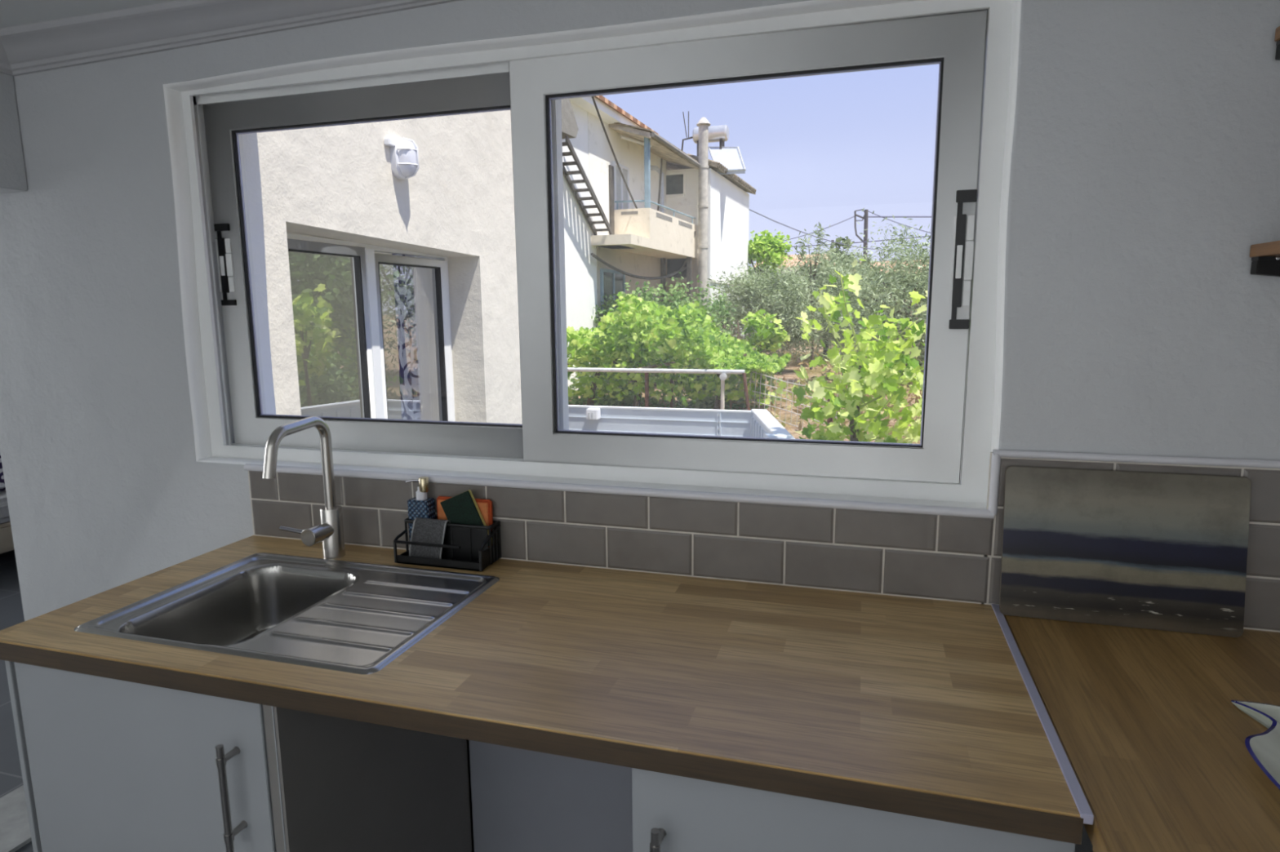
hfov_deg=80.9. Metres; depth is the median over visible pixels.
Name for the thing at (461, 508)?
sponge
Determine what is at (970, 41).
window
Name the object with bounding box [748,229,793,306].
leafy tree
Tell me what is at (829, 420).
wire fence
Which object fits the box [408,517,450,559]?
cloth
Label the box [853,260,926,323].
house
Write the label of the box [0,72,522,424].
wall
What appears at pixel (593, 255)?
cable
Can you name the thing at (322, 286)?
glass door
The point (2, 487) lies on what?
cushion
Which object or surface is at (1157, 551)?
cutting board
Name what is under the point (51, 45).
trim
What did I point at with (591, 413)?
junction box
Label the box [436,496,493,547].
sponge
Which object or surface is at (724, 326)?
fence
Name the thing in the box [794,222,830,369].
sapling
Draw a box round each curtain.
[391,253,422,420]
[413,256,440,421]
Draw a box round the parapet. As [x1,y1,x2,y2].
[568,404,795,439]
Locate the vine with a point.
(765, 338)
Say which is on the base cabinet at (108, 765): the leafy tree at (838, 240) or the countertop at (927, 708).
the countertop at (927, 708)
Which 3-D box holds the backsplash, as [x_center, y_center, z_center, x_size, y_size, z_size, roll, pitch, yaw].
[0.153,0.186,1.657,2.496,0.312,0.011,2,9,16]
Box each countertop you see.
[0,535,1093,844]
[1003,614,1279,851]
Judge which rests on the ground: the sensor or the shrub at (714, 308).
the shrub at (714, 308)
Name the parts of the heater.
tank, frame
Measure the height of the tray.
0.044 m
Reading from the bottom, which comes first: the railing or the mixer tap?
the mixer tap
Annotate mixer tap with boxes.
[262,416,345,559]
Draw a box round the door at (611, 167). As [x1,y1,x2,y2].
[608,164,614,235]
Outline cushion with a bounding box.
[0,453,5,491]
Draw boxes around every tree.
[706,257,832,366]
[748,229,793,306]
[753,256,928,340]
[763,225,893,363]
[787,208,930,384]
[825,235,854,266]
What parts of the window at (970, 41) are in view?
latch plate, sash, sash, latch plate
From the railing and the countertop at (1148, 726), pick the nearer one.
the countertop at (1148, 726)
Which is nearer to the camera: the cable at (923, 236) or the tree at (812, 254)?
the tree at (812, 254)
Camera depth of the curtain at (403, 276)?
4.40 m
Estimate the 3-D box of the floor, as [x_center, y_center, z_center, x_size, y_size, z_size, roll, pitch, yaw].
[-1.887,1.188,2.446,7.020,0.060,7.470,2,9,16]
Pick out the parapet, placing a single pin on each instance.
(754, 423)
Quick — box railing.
[567,347,755,409]
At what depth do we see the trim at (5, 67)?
1.98 m
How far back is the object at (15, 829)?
2.23 m
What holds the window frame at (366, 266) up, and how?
in the wall at (335, 182)
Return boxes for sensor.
[383,137,418,179]
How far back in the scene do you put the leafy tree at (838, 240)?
41.08 m
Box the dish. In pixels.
[1231,700,1279,790]
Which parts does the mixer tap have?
lever, spout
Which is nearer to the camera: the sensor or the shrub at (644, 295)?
the sensor
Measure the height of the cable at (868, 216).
0.256 m
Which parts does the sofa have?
seat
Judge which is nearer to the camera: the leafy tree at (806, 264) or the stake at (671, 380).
the stake at (671, 380)
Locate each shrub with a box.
[567,344,804,410]
[591,280,696,376]
[653,271,744,380]
[775,258,927,444]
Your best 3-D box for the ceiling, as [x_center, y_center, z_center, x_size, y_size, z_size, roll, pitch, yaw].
[-2.394,-0.826,0.452,7.020,0.120,4.020,2,9,16]
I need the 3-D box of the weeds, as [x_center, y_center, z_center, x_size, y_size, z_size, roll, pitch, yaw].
[5.162,-1.240,16.831,11.174,0.344,20.243,2,9,16]
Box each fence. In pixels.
[711,318,742,340]
[749,371,837,432]
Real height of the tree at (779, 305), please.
2.756 m
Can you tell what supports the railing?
on the ground
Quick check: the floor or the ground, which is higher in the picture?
the ground
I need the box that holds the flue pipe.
[696,117,711,307]
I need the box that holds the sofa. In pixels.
[0,490,14,553]
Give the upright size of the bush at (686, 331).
1.760 m
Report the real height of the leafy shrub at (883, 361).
1.845 m
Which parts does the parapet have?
panel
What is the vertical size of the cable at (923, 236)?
0.504 m
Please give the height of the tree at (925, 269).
4.002 m
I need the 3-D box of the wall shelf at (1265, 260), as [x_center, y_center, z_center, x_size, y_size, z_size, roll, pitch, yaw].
[1.073,-0.198,0.843,0.298,0.085,0.889,2,9,16]
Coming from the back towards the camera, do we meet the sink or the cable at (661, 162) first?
the cable at (661, 162)
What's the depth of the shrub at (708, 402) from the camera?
11.64 m
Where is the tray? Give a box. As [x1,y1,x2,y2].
[395,541,499,571]
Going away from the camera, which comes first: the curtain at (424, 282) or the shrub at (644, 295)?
the curtain at (424, 282)
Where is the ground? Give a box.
[568,321,924,444]
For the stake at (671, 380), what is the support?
on the ground
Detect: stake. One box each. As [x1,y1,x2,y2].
[644,373,648,407]
[670,368,673,408]
[742,373,750,410]
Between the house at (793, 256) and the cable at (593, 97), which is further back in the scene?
the house at (793, 256)
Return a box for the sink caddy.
[393,515,501,571]
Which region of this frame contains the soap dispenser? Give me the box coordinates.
[405,476,435,540]
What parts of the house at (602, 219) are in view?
frame, glass door, frame, door, post, rail, frame, frame, door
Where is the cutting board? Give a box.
[999,466,1251,637]
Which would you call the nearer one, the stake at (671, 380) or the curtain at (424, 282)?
the curtain at (424, 282)
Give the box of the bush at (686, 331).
[566,291,791,409]
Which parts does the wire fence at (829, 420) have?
post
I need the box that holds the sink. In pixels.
[73,552,499,675]
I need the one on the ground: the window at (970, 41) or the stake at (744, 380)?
the stake at (744, 380)
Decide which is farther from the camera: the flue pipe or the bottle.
the flue pipe
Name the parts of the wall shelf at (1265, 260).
bracket plate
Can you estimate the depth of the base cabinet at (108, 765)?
1.40 m
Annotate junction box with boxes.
[586,408,600,419]
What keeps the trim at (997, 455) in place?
attached to the wall at (1141, 169)
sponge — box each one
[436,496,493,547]
[440,489,492,546]
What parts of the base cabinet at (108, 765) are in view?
panel, door, handle, handle post, handle post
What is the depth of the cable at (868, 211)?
42.91 m
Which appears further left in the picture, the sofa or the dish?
the sofa
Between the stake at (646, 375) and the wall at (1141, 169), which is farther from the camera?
the stake at (646, 375)
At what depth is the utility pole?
43.44 m
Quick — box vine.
[740,308,791,393]
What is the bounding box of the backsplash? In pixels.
[248,452,1279,632]
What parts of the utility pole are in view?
post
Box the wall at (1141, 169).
[0,0,1279,851]
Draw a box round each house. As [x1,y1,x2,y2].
[560,95,755,390]
[754,253,835,328]
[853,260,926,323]
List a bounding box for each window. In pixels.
[181,0,1013,503]
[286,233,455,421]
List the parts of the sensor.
glass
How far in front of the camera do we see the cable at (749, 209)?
25.67 m
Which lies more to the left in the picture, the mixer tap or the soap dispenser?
the mixer tap
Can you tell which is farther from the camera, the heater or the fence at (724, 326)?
the heater
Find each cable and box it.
[591,96,637,208]
[591,253,686,279]
[657,158,662,211]
[673,231,696,272]
[749,208,927,249]
[784,216,854,240]
[791,235,929,247]
[867,210,930,233]
[867,216,931,217]
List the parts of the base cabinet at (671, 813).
handle, handle post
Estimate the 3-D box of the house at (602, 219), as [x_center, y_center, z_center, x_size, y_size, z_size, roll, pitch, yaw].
[-2.514,-4.580,16.971,7.559,7.200,14.650,3,10,19]
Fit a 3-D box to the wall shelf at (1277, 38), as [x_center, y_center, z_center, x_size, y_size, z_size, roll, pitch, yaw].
[1.071,-0.544,0.788,0.298,0.085,0.889,2,9,16]
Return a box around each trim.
[0,0,462,75]
[0,40,15,76]
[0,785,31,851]
[243,449,1279,519]
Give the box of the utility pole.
[853,208,868,262]
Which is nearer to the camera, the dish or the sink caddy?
the dish
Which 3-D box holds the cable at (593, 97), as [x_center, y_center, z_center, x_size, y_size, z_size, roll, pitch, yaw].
[-0.441,-5.057,13.966,0.031,2.079,2.821,3,10,19]
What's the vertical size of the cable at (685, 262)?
0.993 m
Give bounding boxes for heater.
[680,111,746,174]
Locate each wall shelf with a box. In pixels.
[1249,240,1279,277]
[1274,26,1279,60]
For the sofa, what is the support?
on the floor
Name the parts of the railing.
rail, post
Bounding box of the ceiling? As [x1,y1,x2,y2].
[0,0,181,28]
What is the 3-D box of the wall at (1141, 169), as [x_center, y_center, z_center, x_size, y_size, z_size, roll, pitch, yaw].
[-0.250,0.091,1.913,3.420,2.285,0.320,2,9,16]
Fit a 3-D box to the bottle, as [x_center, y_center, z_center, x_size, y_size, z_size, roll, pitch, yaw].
[-0.532,0.244,1.837,0.057,0.136,0.036,2,9,16]
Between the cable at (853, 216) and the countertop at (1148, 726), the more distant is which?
the cable at (853, 216)
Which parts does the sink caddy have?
plate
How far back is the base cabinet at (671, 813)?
1.04 m
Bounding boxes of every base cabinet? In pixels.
[4,660,474,851]
[631,768,1075,851]
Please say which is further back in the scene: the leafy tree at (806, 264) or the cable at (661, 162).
the leafy tree at (806, 264)
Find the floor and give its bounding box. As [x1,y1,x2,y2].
[0,550,33,851]
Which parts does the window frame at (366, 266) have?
sash, sash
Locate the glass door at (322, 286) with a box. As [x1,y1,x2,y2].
[286,231,401,419]
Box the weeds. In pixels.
[728,346,924,442]
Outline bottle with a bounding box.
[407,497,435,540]

